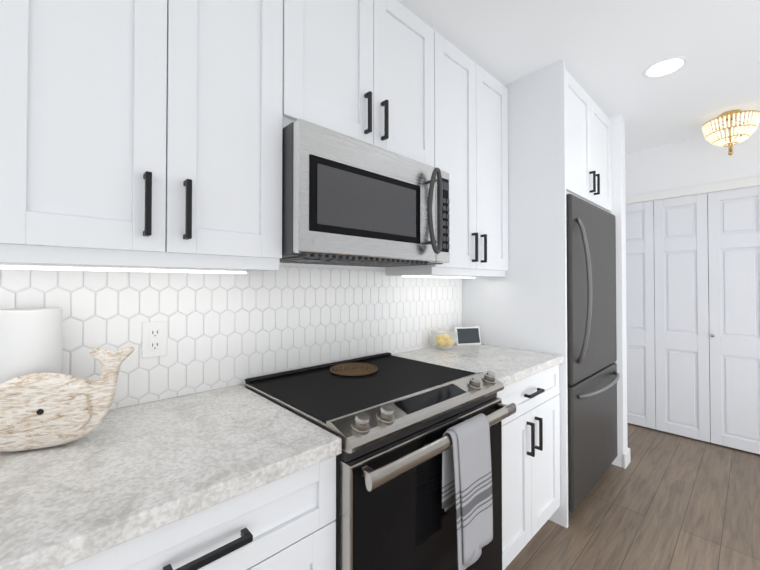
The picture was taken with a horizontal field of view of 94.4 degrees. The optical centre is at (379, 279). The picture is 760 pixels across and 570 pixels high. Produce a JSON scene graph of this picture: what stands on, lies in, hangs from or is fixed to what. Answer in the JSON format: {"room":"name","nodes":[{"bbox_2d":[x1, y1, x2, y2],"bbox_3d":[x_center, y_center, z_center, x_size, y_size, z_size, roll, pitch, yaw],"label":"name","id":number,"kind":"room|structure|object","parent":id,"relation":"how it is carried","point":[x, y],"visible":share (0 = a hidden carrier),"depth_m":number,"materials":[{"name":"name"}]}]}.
{"room":"kitchen","nodes":[
{"label":"kitchen","id":0,"kind":"room"},
{"bbox_2d":[111,262,408,409],"bbox_3d":[-0.250,0.063,1.673,7.066,2.500,0.100,1,-1,-43],"label":"wall","id":1,"kind":"structure","parent":0,"point":[325,266],"depth_m":1.61,"materials":[{"name":"white paint"}]},
{"bbox_2d":[0,0,282,271],"bbox_3d":[-0.637,-0.613,0.995,0.634,1.163,0.366,1,-1,-43],"label":"upper cabinet","id":2,"kind":"object","parent":1,"relation":"attached to","point":[140,134],"visible":0.98,"depth_m":0.85,"materials":[{"name":"white wood"}]},
{"bbox_2d":[0,266,245,273],"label":"under-cabinet light","id":3,"kind":"object","parent":2,"relation":"attached to","point":[102,269],"depth_m":0.97,"materials":[{"name":"white plastic"}]},
{"bbox_2d":[0,266,461,409],"bbox_3d":[-0.339,0.172,1.515,2.422,0.454,0.006,1,-1,-43],"label":"tile backsplash","id":4,"kind":"structure","parent":1,"relation":"attached to","point":[225,330],"depth_m":1.30,"materials":[{"name":"white tile"}]},
{"bbox_2d":[142,321,166,357],"bbox_3d":[-0.729,0.193,1.138,0.070,0.114,0.007,1,-1,-43],"label":"outlet","id":5,"kind":"object","parent":4,"relation":"attached to","point":[154,339],"visible":1,"depth_m":1.14,"materials":[{"name":"white plastic"}]},
{"bbox_2d":[282,0,433,166],"bbox_3d":[-0.127,-0.834,1.478,0.762,0.709,0.366,1,-1,-43],"label":"upper cabinet","id":6,"kind":"object","parent":1,"relation":"attached to","point":[362,70],"visible":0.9,"depth_m":1.33,"materials":[{"name":"white wood"}]},
{"bbox_2d":[280,119,449,266],"bbox_3d":[-0.091,-0.271,1.432,0.756,0.411,0.472,1,-1,-43],"label":"over-the-range microwave","id":7,"kind":"object","parent":6,"relation":"attached to","point":[348,200],"visible":0.96,"depth_m":1.20,"materials":[{"name":"grey metal"}]},
{"bbox_2d":[385,29,507,276],"bbox_3d":[0.410,-0.601,1.980,0.708,1.163,0.366,1,-1,-43],"label":"upper cabinet","id":8,"kind":"object","parent":1,"relation":"attached to","point":[470,127],"visible":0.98,"depth_m":1.83,"materials":[{"name":"white wood"}]},
{"bbox_2d":[402,276,474,277],"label":"under-cabinet light","id":9,"kind":"object","parent":8,"relation":"attached to","point":[402,276],"depth_m":1.97,"materials":[{"name":"white plastic"}]},
{"bbox_2d":[462,60,611,527],"bbox_3d":[1.119,0.073,2.425,0.944,2.499,0.676,1,-1,-43],"label":"cabinet","id":10,"kind":"object","parent":1,"relation":"attached to","point":[559,135],"visible":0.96,"depth_m":2.02,"materials":[{"name":"white wood"}]},
{"bbox_2d":[397,0,759,153],"bbox_3d":[0.880,-1.227,0.487,7.066,0.050,3.400,1,-1,-43],"label":"ceiling","id":11,"kind":"structure","parent":0,"point":[608,52],"depth_m":1.80,"materials":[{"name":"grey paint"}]},
{"bbox_2d":[642,56,687,77],"bbox_3d":[1.588,-1.181,1.962,0.200,0.004,0.200,1,-1,-43],"label":"recessed light","id":12,"kind":"object","parent":11,"relation":"in","point":[664,67],"visible":1,"depth_m":1.96,"materials":[{"name":"white plastic"}]},
{"bbox_2d":[701,110,759,155],"bbox_3d":[2.478,-1.027,2.488,0.302,0.298,0.302,1,-1,-43],"label":"chandelier","id":13,"kind":"object","parent":11,"relation":"hanging from","point":[730,116],"visible":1,"depth_m":2.44,"materials":[{"name":"gold metal"}]},
{"bbox_2d":[609,114,627,467],"bbox_3d":[1.515,0.077,2.784,0.120,2.500,0.700,1,-1,-43],"label":"wall","id":14,"kind":"structure","parent":0,"point":[618,160],"depth_m":2.51,"materials":[{"name":"white paint"}]},
{"bbox_2d":[623,448,630,468],"bbox_3d":[1.521,1.277,2.764,0.146,0.100,0.715,1,-1,-43],"label":"baseboard","id":15,"kind":"structure","parent":14,"relation":"attached to","point":[626,458],"depth_m":2.47,"materials":[{"name":"white wood"}]},
{"bbox_2d":[505,423,759,569],"bbox_3d":[0.880,1.323,0.455,7.066,0.050,3.400,1,-1,-43],"label":"floor","id":16,"kind":"structure","parent":0,"point":[663,500],"depth_m":1.96,"materials":[{"name":"brown wood"}]},
{"bbox_2d":[59,456,335,569],"bbox_3d":[-0.530,0.866,0.882,0.608,0.874,0.651,1,-1,-43],"label":"base cabinet","id":17,"kind":"object","parent":16,"relation":"on","point":[288,522],"visible":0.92,"depth_m":0.74,"materials":[{"name":"white wood"}]},
{"bbox_2d":[0,385,341,569],"bbox_3d":[-0.829,0.407,0.614,1.418,0.038,0.640,1,-1,-43],"label":"countertop","id":18,"kind":"structure","parent":17,"relation":"on","point":[116,477],"depth_m":0.72,"materials":[{"name":"stone"}]},
{"bbox_2d":[0,307,62,383],"bbox_3d":[-0.891,0.233,0.888,0.136,0.316,0.136,1,-1,-43],"label":"paper towel roll","id":19,"kind":"object","parent":18,"relation":"on","point":[30,340],"visible":0.52,"depth_m":0.85,"materials":[{"name":"white paper"}]},
{"bbox_2d":[0,347,133,451],"bbox_3d":[-0.759,0.279,0.829,0.298,0.220,0.057,0,-1,-23],"label":"figurine","id":20,"kind":"object","parent":18,"relation":"on","point":[41,410],"visible":1,"depth_m":0.81,"materials":[{"name":"beige wood"}]},
{"bbox_2d":[245,352,515,569],"bbox_3d":[0.006,0.831,1.315,0.754,0.955,0.699,1,-1,-43],"label":"range","id":21,"kind":"object","parent":16,"relation":"on","point":[391,421],"visible":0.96,"depth_m":1.05,"materials":[{"name":"grey metal"}]},
{"bbox_2d":[330,363,377,375],"bbox_3d":[-0.111,0.379,1.490,0.204,0.010,0.204,1,-1,-43],"label":"trivet","id":22,"kind":"object","parent":21,"relation":"on","point":[352,369],"visible":1,"depth_m":1.47,"materials":[{"name":"brown wood"}]},
{"bbox_2d":[442,413,492,569],"bbox_3d":[0.275,0.653,1.099,0.195,0.416,0.069,1,-1,-43],"label":"towel","id":23,"kind":"object","parent":21,"relation":"hanging from","point":[466,476],"visible":0.98,"depth_m":1.07,"materials":[{"name":"white fabric"}]},
{"bbox_2d":[497,364,559,569],"bbox_3d":[0.507,0.878,1.857,0.708,0.874,0.651,1,-1,-43],"label":"base cabinet","id":24,"kind":"object","parent":16,"relation":"on","point":[530,466],"visible":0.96,"depth_m":1.62,"materials":[{"name":"white wood"}]},
{"bbox_2d":[393,342,563,386],"bbox_3d":[0.504,0.422,1.867,0.708,0.038,0.640,1,-1,-43],"label":"countertop","id":25,"kind":"structure","parent":24,"relation":"on","point":[506,366],"depth_m":1.77,"materials":[{"name":"stone"}]},
{"bbox_2d":[431,329,457,349],"bbox_3d":[0.375,0.353,2.051,0.160,0.105,0.160,1,-1,-43],"label":"lemon bowl","id":26,"kind":"object","parent":25,"relation":"on","point":[444,340],"visible":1,"depth_m":2.02,"materials":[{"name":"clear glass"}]},
{"bbox_2d":[455,326,480,345],"bbox_3d":[0.547,0.353,2.217,0.168,0.113,0.069,0,-1,-14],"label":"smart display","id":27,"kind":"object","parent":25,"relation":"on","point":[468,336],"visible":0.96,"depth_m":2.19,"materials":[{"name":"white"}]},
{"bbox_2d":[566,194,619,510],"bbox_3d":[1.160,0.431,2.391,0.890,1.782,0.718,1,-1,-43],"label":"refrigerator","id":28,"kind":"object","parent":16,"relation":"on","point":[593,375],"visible":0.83,"depth_m":2.07,"materials":[{"name":"grey metal"}]},
{"bbox_2d":[625,124,759,439],"bbox_3d":[3.270,0.075,2.648,0.600,2.500,3.300,1,-1,-43],"label":"wall","id":29,"kind":"structure","parent":0,"point":[695,162],"depth_m":2.94,"materials":[{"name":"white paint"}]},
{"bbox_2d":[625,186,759,453],"bbox_3d":[2.430,0.308,3.111,0.086,2.022,1.404,1,-1,-43],"label":"bifold closet doors","id":30,"kind":"structure","parent":29,"relation":"in","point":[683,313],"depth_m":2.91,"materials":[{"name":"white wood"}]},
{"bbox_2d":[625,176,759,203],"bbox_3d":[2.442,0.278,3.076,0.016,2.105,1.479,1,-1,-43],"label":"trim","id":31,"kind":"structure","parent":29,"relation":"attached to","point":[718,186],"depth_m":2.90,"materials":[{"name":"white wood"}]}
]}

